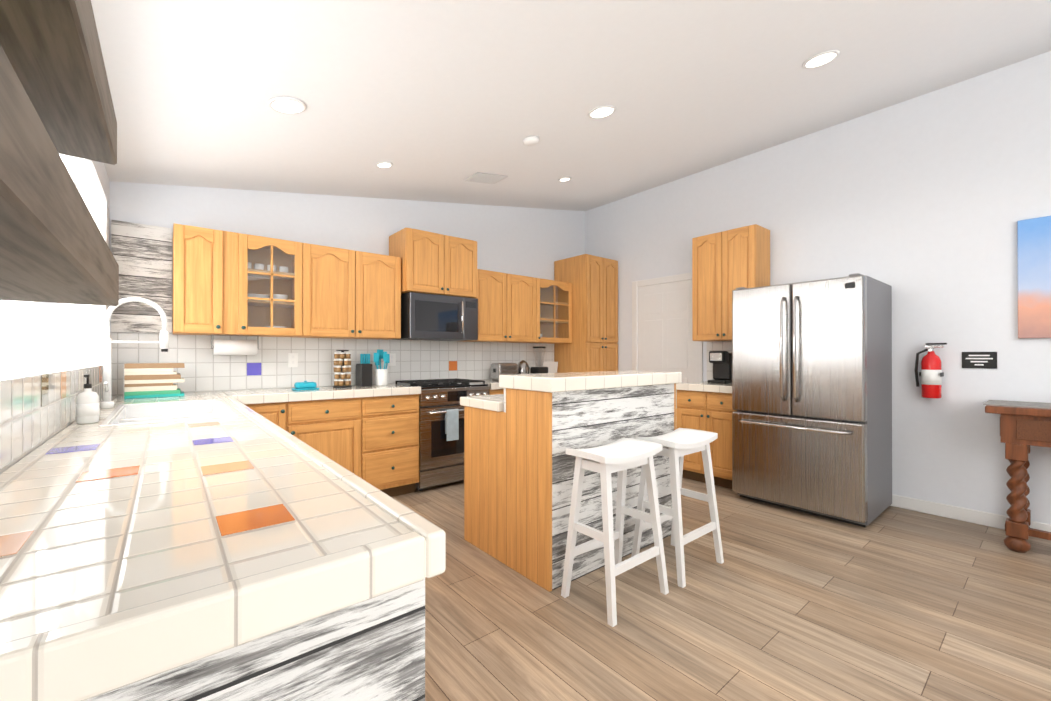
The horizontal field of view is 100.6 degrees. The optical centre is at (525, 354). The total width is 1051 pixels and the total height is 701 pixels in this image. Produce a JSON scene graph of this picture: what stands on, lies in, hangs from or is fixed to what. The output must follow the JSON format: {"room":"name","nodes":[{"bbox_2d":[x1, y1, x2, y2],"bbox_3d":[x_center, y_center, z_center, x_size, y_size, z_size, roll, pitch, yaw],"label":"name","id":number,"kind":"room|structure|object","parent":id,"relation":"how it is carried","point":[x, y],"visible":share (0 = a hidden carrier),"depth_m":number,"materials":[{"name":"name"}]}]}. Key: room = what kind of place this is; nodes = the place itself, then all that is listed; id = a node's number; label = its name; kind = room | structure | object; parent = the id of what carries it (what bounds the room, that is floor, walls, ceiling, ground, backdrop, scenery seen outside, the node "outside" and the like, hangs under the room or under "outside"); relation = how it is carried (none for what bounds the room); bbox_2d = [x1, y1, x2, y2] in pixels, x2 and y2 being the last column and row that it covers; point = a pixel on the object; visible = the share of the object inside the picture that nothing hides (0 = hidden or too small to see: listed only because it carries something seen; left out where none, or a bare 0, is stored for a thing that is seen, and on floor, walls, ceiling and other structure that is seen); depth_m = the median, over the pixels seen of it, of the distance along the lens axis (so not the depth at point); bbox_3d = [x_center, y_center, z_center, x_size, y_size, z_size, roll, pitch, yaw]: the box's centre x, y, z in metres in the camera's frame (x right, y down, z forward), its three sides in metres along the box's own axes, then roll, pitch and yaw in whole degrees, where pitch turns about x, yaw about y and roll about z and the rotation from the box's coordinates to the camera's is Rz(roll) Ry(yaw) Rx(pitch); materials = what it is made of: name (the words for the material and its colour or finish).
{"room":"kitchen","nodes":[
{"label":"kitchen","id":0,"kind":"room"},
{"bbox_2d":[76,160,109,352],"bbox_3d":[-0.822,-0.551,0.407,0.140,3.500,6.600,0,0,-39],"label":"wall","id":1,"kind":"structure","parent":0,"point":[101,172],"depth_m":2.72,"materials":[{"name":"paint"}]},
{"bbox_2d":[41,374,48,406],"bbox_3d":[-1.527,0.113,1.386,0.002,0.101,0.101,0,0,-39],"label":"trim","id":2,"kind":"structure","parent":1,"relation":"attached to","point":[44,377],"depth_m":1.38,"materials":[{"name":"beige tile"}]},
{"bbox_2d":[0,365,102,473],"bbox_3d":[-1.698,0.172,1.588,0.008,0.233,3.641,0,0,-39],"label":"tile backsplash","id":3,"kind":"structure","parent":1,"relation":"attached to","point":[29,424],"depth_m":1.27,"materials":[{"name":"tile"}]},
{"bbox_2d":[0,154,106,380],"bbox_3d":[-1.866,-0.458,1.736,0.135,1.035,2.580,0,0,-39],"label":"window","id":4,"kind":"structure","parent":1,"relation":"in","point":[22,357],"depth_m":2.03,"materials":[{"name":"white glass"}]},
{"bbox_2d":[0,0,116,164],"bbox_3d":[-0.218,-0.421,-0.035,0.229,0.088,2.150,0,0,-39],"label":"shelf","id":5,"kind":"object","parent":1,"relation":"attached to","point":[52,51],"visible":0.83,"depth_m":0.59,"materials":[{"name":"brown wood"}]},
{"bbox_2d":[0,44,118,305],"bbox_3d":[-0.234,-0.146,-0.017,0.229,0.088,2.200,0,0,-39],"label":"shelf","id":6,"kind":"object","parent":1,"relation":"attached to","point":[54,248],"visible":1,"depth_m":0.41,"materials":[{"name":"brown wood"}]},
{"bbox_2d":[61,371,65,398],"bbox_3d":[-1.732,0.114,1.636,0.002,0.101,0.101,0,0,-39],"label":"trim","id":7,"kind":"structure","parent":1,"relation":"attached to","point":[63,374],"depth_m":1.63,"materials":[{"name":"orange tile"}]},
{"bbox_2d":[100,366,101,382],"bbox_3d":[-2.487,0.117,2.553,0.002,0.101,0.101,0,0,-39],"label":"trim","id":8,"kind":"structure","parent":1,"relation":"attached to","point":[100,366],"depth_m":2.56,"materials":[{"name":"orange tile"}]},
{"bbox_2d":[109,181,584,333],"bbox_3d":[-1.062,-0.535,4.573,5.060,3.500,0.140,0,0,-39],"label":"wall","id":9,"kind":"structure","parent":0,"point":[532,242],"depth_m":4.07,"materials":[{"name":"paint"}]},
{"bbox_2d":[111,220,171,332],"bbox_3d":[-2.716,-0.537,3.095,0.324,0.768,0.018,0,0,-39],"label":"wood panel","id":10,"kind":"object","parent":9,"relation":"attached to","point":[142,254],"visible":0.86,"depth_m":3.09,"materials":[{"name":"white wood"}]},
{"bbox_2d":[173,223,224,335],"bbox_3d":[-2.381,-0.518,3.168,0.280,0.745,0.329,0,0,-39],"label":"upper cabinet","id":11,"kind":"object","parent":9,"relation":"attached to","point":[198,252],"depth_m":3.04,"materials":[{"name":"brown wood"}]},
{"bbox_2d":[211,335,258,354],"bbox_3d":[-2.219,-0.069,3.335,0.303,0.151,0.116,0,0,-39],"label":"paper towel","id":12,"kind":"object","parent":11,"relation":"hanging from","point":[234,347],"visible":1,"depth_m":3.30,"materials":[{"name":"white paper"}]},
{"bbox_2d":[247,363,260,375],"bbox_3d":[-2.198,0.121,3.534,0.101,0.101,0.002,0,0,-39],"label":"tile","id":13,"kind":"structure","parent":9,"relation":"attached to","point":[253,368],"depth_m":3.53,"materials":[{"name":"purple tile"}]},
{"bbox_2d":[288,353,297,366],"bbox_3d":[-1.977,0.052,3.712,0.075,0.120,0.007,0,0,-39],"label":"electrical outlet plate","id":14,"kind":"object","parent":9,"relation":"attached to","point":[292,359],"depth_m":3.71,"materials":[{"name":"white plastic"}]},
{"bbox_2d":[110,332,553,394],"bbox_3d":[-1.246,0.076,4.323,4.179,0.445,0.008,0,0,-39],"label":"tile backsplash","id":15,"kind":"structure","parent":9,"relation":"attached to","point":[205,369],"depth_m":3.76,"materials":[{"name":"tile"}]},
{"bbox_2d":[285,241,400,339],"bbox_3d":[-1.576,-0.516,3.830,0.879,0.745,0.329,0,0,-39],"label":"upper cabinet","id":16,"kind":"object","parent":9,"relation":"attached to","point":[331,292],"depth_m":3.67,"materials":[{"name":"brown wood"}]},
{"bbox_2d":[388,354,395,365],"bbox_3d":[-1.306,0.054,4.264,0.075,0.120,0.007,0,0,-39],"label":"electrical outlet plate","id":17,"kind":"object","parent":9,"relation":"attached to","point":[392,356],"depth_m":4.27,"materials":[{"name":"white plastic"}]},
{"bbox_2d":[389,228,480,298],"bbox_3d":[-0.906,-0.858,4.330,0.760,0.575,0.409,0,0,-39],"label":"upper cabinet","id":18,"kind":"object","parent":9,"relation":"attached to","point":[431,263],"depth_m":4.14,"materials":[{"name":"brown wood"}]},
{"bbox_2d":[395,292,477,340],"bbox_3d":[-0.878,-0.353,4.311,0.730,0.417,0.473,0,0,-39],"label":"microwave","id":19,"kind":"object","parent":18,"relation":"attached to","point":[425,316],"visible":0.98,"depth_m":4.12,"materials":[{"name":"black metal"}]},
{"bbox_2d":[449,361,456,370],"bbox_3d":[-0.780,0.125,4.700,0.101,0.101,0.002,0,0,-39],"label":"trim","id":20,"kind":"structure","parent":9,"relation":"attached to","point":[452,364],"depth_m":4.70,"materials":[{"name":"orange tile"}]},
{"bbox_2d":[465,269,540,342],"bbox_3d":[-0.285,-0.512,4.892,0.908,0.745,0.329,0,0,-39],"label":"upper cabinet","id":21,"kind":"object","parent":9,"relation":"attached to","point":[509,305],"depth_m":4.77,"materials":[{"name":"brown wood"}]},
{"bbox_2d":[91,0,1050,210],"bbox_3d":[1.078,-1.654,1.974,5.180,0.985,6.900,0,0,-39],"label":"ceiling","id":22,"kind":"structure","parent":0,"point":[436,100],"depth_m":2.47,"materials":[{"name":"paint"}]},
{"bbox_2d":[268,97,306,113],"bbox_3d":[-1.267,-1.323,2.322,0.184,0.036,0.186,0,0,-39],"label":"recessed light","id":23,"kind":"object","parent":22,"relation":"in","point":[287,105],"visible":1,"depth_m":2.31,"materials":[{"name":"white"}]},
{"bbox_2d":[375,161,392,167],"bbox_3d":[-1.083,-1.451,3.342,0.135,0.027,0.136,0,0,-39],"label":"recessed light","id":24,"kind":"object","parent":22,"relation":"in","point":[384,164],"visible":1,"depth_m":3.33,"materials":[{"name":"white plastic"}]},
{"bbox_2d":[464,172,507,183],"bbox_3d":[-0.358,-1.607,3.990,0.336,0.067,0.220,0,0,-39],"label":"ceiling vent","id":25,"kind":"object","parent":22,"relation":"in","point":[478,177],"visible":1,"depth_m":3.96,"materials":[{"name":"silver metal"}]},
{"bbox_2d":[523,136,538,145],"bbox_3d":[0.043,-1.571,3.220,0.122,0.049,0.120,0,0,-39],"label":"smoke detector","id":26,"kind":"object","parent":22,"relation":"attached to","point":[531,141],"visible":1,"depth_m":3.18,"materials":[{"name":"white plastic"}]},
{"bbox_2d":[558,177,571,181],"bbox_3d":[0.394,-1.744,4.350,0.135,0.027,0.136,0,0,-39],"label":"recessed light","id":27,"kind":"object","parent":22,"relation":"in","point":[563,179],"visible":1,"depth_m":4.34,"materials":[{"name":"white plastic"}]},
{"bbox_2d":[588,105,615,118],"bbox_3d":[0.508,-1.611,2.904,0.184,0.036,0.186,0,0,-39],"label":"recessed light","id":28,"kind":"object","parent":22,"relation":"in","point":[603,111],"visible":1,"depth_m":2.89,"materials":[{"name":"white"}]},
{"bbox_2d":[802,50,839,68],"bbox_3d":[1.741,-1.736,2.571,0.184,0.036,0.186,0,0,-39],"label":"recessed light","id":29,"kind":"object","parent":22,"relation":"in","point":[820,59],"visible":1,"depth_m":2.56,"materials":[{"name":"white"}]},
{"bbox_2d":[392,478,1050,700],"bbox_3d":[1.078,1.235,1.963,5.180,0.060,7.000,0,0,-39],"label":"floor","id":30,"kind":"structure","parent":0,"point":[890,603],"depth_m":2.00,"materials":[{"name":"brown wood"}]},
{"bbox_2d":[0,391,445,700],"bbox_3d":[-1.479,0.738,1.829,0.633,0.934,3.537,0,0,-39],"label":"countertop","id":31,"kind":"structure","parent":30,"relation":"on","point":[207,546],"depth_m":0.61,"materials":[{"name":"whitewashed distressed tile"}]},
{"bbox_2d":[76,374,99,423],"bbox_3d":[-1.774,0.180,1.767,0.069,0.197,0.074,0,0,-39],"label":"soap bottle","id":32,"kind":"object","parent":31,"relation":"on","point":[87,406],"visible":1,"depth_m":1.75,"materials":[{"name":"white"}]},
{"bbox_2d":[100,297,168,408],"bbox_3d":[-2.074,-0.014,2.319,0.276,0.588,0.107,0,0,-39],"label":"faucet","id":33,"kind":"object","parent":31,"relation":"on","point":[107,401],"visible":0.98,"depth_m":2.27,"materials":[{"name":"white metal"}]},
{"bbox_2d":[124,363,184,398],"bbox_3d":[-2.485,0.172,2.929,0.303,0.221,0.213,0,0,-39],"label":"books","id":34,"kind":"object","parent":31,"relation":"on","point":[147,380],"visible":1,"depth_m":2.84,"materials":[{"name":"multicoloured paper"}]},
{"bbox_2d":[222,384,420,496],"bbox_3d":[-1.628,0.744,3.571,1.365,0.934,0.657,0,0,-39],"label":"base cabinet","id":35,"kind":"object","parent":30,"relation":"on","point":[369,434],"depth_m":3.46,"materials":[{"name":"brown wood"}]},
{"bbox_2d":[292,381,318,390],"bbox_3d":[-1.769,0.249,3.509,0.180,0.072,0.120,0,0,-39],"label":"butter dish","id":36,"kind":"object","parent":35,"relation":"on","point":[305,385],"visible":1,"depth_m":3.47,"materials":[{"name":"teal ceramic"}]},
{"bbox_2d":[333,350,351,387],"bbox_3d":[-1.581,0.125,3.768,0.150,0.322,0.150,0,0,-39],"label":"spice rack","id":37,"kind":"object","parent":35,"relation":"on","point":[342,378],"visible":1,"depth_m":3.72,"materials":[{"name":"glass"}]},
{"bbox_2d":[356,354,371,386],"bbox_3d":[-1.455,0.141,3.930,0.100,0.290,0.150,0,0,-39],"label":"knife block","id":38,"kind":"object","parent":35,"relation":"on","point":[363,373],"visible":1,"depth_m":3.88,"materials":[{"name":"black plastic"}]},
{"bbox_2d":[374,349,389,385],"bbox_3d":[-1.324,0.122,4.005,0.144,0.330,0.114,0,0,-39],"label":"utensil crock","id":39,"kind":"object","parent":35,"relation":"on","point":[381,377],"visible":1,"depth_m":3.97,"materials":[{"name":"white ceramic"}]},
{"bbox_2d":[396,378,488,490],"bbox_3d":[-0.807,0.736,4.223,0.720,0.955,0.676,0,0,-39],"label":"range","id":40,"kind":"object","parent":30,"relation":"on","point":[441,459],"visible":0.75,"depth_m":3.91,"materials":[{"name":"grey metal"}]},
{"bbox_2d":[445,409,458,440],"bbox_3d":[-0.661,0.634,3.920,0.120,0.276,0.032,0,0,-39],"label":"hanging towel","id":41,"kind":"object","parent":40,"relation":"hanging from","point":[452,424],"visible":0.93,"depth_m":3.91,"materials":[{"name":"white fabric"}]},
{"bbox_2d":[471,380,503,394],"bbox_3d":[0.021,0.749,4.927,1.441,0.934,0.657,0,0,-39],"label":"countertop","id":42,"kind":"structure","parent":30,"relation":"on","point":[494,387],"depth_m":4.29,"materials":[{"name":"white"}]},
{"bbox_2d":[491,363,516,380],"bbox_3d":[-0.240,0.194,4.858,0.265,0.192,0.180,0,0,-39],"label":"toaster","id":43,"kind":"object","parent":42,"relation":"on","point":[497,369],"visible":0.69,"depth_m":4.78,"materials":[{"name":"silver metal"}]},
{"bbox_2d":[517,360,529,373],"bbox_3d":[-0.017,0.178,5.016,0.160,0.225,0.196,0,0,-39],"label":"kettle","id":44,"kind":"object","parent":42,"relation":"on","point":[523,367],"visible":0.75,"depth_m":4.97,"materials":[{"name":"silver metal"}]},
{"bbox_2d":[530,346,547,373],"bbox_3d":[0.165,0.100,5.204,0.160,0.382,0.160,0,0,-39],"label":"blender","id":45,"kind":"object","parent":42,"relation":"on","point":[535,370],"visible":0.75,"depth_m":5.15,"materials":[{"name":"black plastic"}]},
{"bbox_2d":[542,362,557,372],"bbox_3d":[0.301,0.194,5.471,0.270,0.199,0.039,0,0,-39],"label":"cutting board","id":46,"kind":"object","parent":42,"relation":"on","point":[552,367],"visible":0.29,"depth_m":5.48,"materials":[{"name":"white paint"}]},
{"bbox_2d":[460,370,681,591],"bbox_3d":[0.305,0.665,2.905,1.200,1.088,0.904,0,0,-39],"label":"kitchen island","id":47,"kind":"object","parent":30,"relation":"on","point":[523,432],"visible":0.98,"depth_m":2.45,"materials":[{"name":"brown wood"}]},
{"bbox_2d":[554,254,617,372],"bbox_3d":[0.789,0.009,5.601,0.588,2.420,0.597,0,0,-39],"label":"pantry","id":48,"kind":"object","parent":30,"relation":"on","point":[593,345],"visible":0.44,"depth_m":5.37,"materials":[{"name":"brown wood"}]},
{"bbox_2d":[561,437,668,626],"bbox_3d":[0.451,0.833,2.193,0.450,0.747,0.329,0,0,-39],"label":"stool","id":49,"kind":"object","parent":30,"relation":"on","point":[621,456],"visible":1,"depth_m":2.15,"materials":[{"name":"white paint"}]},
{"bbox_2d":[631,428,723,587],"bbox_3d":[0.876,0.834,2.517,0.450,0.747,0.329,0,0,-39],"label":"stool","id":50,"kind":"object","parent":30,"relation":"on","point":[678,444],"visible":0.83,"depth_m":2.47,"materials":[{"name":"white paint"}]},
{"bbox_2d":[676,381,736,488],"bbox_3d":[1.885,0.747,4.211,0.657,0.934,0.644,0,0,-39],"label":"base cabinet","id":51,"kind":"object","parent":30,"relation":"on","point":[705,406],"visible":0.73,"depth_m":4.00,"materials":[{"name":"brown wood"}]},
{"bbox_2d":[708,351,731,383],"bbox_3d":[1.958,0.128,4.361,0.221,0.320,0.180,0,0,-39],"label":"coffee maker","id":52,"kind":"object","parent":51,"relation":"on","point":[721,361],"visible":0.83,"depth_m":4.31,"materials":[{"name":"black plastic"}]},
{"bbox_2d":[732,273,891,526],"bbox_3d":[2.292,0.329,3.534,0.873,1.765,0.900,0,0,-39],"label":"fridge","id":53,"kind":"object","parent":30,"relation":"on","point":[812,395],"visible":1,"depth_m":3.23,"materials":[{"name":"grey metal"}]},
{"bbox_2d":[985,405,1050,552],"bbox_3d":[3.493,0.764,2.378,0.485,0.885,1.330,0,0,-39],"label":"console table","id":54,"kind":"object","parent":30,"relation":"on","point":[1022,429],"visible":1,"depth_m":2.65,"materials":[{"name":"brown wood"}]},
{"bbox_2d":[983,400,1050,408],"bbox_3d":[3.340,0.318,2.570,0.400,0.007,0.860,0,0,-39],"label":"table runner","id":55,"kind":"object","parent":54,"relation":"on","point":[1020,404],"visible":1,"depth_m":2.75,"materials":[{"name":"white fabric"}]},
{"bbox_2d":[585,51,1050,523],"bbox_3d":[2.978,-0.539,3.532,0.140,3.500,6.600,0,0,-39],"label":"wall","id":56,"kind":"structure","parent":0,"point":[921,205],"depth_m":3.34,"materials":[{"name":"paint"}]},
{"bbox_2d":[632,272,702,407],"bbox_3d":[1.594,0.159,5.039,0.081,2.115,0.920,0,0,-39],"label":"door","id":57,"kind":"structure","parent":56,"relation":"attached to","point":[662,341],"depth_m":5.05,"materials":[{"name":"white wood"}]},
{"bbox_2d":[707,341,731,380],"bbox_3d":[2.156,0.082,4.414,0.008,0.435,0.670,0,0,-39],"label":"trim","id":58,"kind":"structure","parent":56,"relation":"attached to","point":[719,345],"depth_m":4.61,"materials":[{"name":"tile"}]},
{"bbox_2d":[692,224,769,341],"bbox_3d":[2.009,-0.661,4.302,0.357,1.050,0.620,0,0,-39],"label":"upper cabinet","id":59,"kind":"object","parent":56,"relation":"attached to","point":[725,263],"visible":0.88,"depth_m":4.20,"materials":[{"name":"brown wood"}]},
{"bbox_2d":[915,343,946,397],"bbox_3d":[3.024,0.121,3.256,0.132,0.408,0.179,0,0,-39],"label":"fire extinguisher","id":60,"kind":"object","parent":56,"relation":"attached to","point":[931,373],"visible":1,"depth_m":3.22,"materials":[{"name":"red metal"}]},
{"bbox_2d":[890,494,1050,531],"bbox_3d":[2.919,1.163,3.477,0.014,0.095,6.600,0,0,-39],"label":"baseboard","id":61,"kind":"structure","parent":56,"relation":"attached to","point":[962,514],"depth_m":3.18,"materials":[{"name":"white wood"}]},
{"bbox_2d":[962,352,996,368],"bbox_3d":[3.230,0.042,3.106,0.007,0.118,0.175,0,0,-39],"label":"notice sign","id":62,"kind":"object","parent":56,"relation":"attached to","point":[986,360],"visible":1,"depth_m":3.10,"materials":[{"name":"black plastic"}]},
{"bbox_2d":[1017,216,1050,338],"bbox_3d":[3.679,-0.505,2.541,0.033,0.795,1.078,0,0,-39],"label":"picture","id":63,"kind":"object","parent":56,"relation":"attached to","point":[1034,271],"visible":0.95,"depth_m":2.89},
{"label":"outside","id":64,"kind":"structure","parent":0,"visible":0},
{"bbox_2d":[0,300,58,351],"bbox_3d":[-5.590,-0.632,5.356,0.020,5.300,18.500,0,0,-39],"label":"window","id":65,"kind":"structure","parent":64,"point":[52,318],"depth_m":4.15,"materials":[{"name":"white glass"}]}
]}

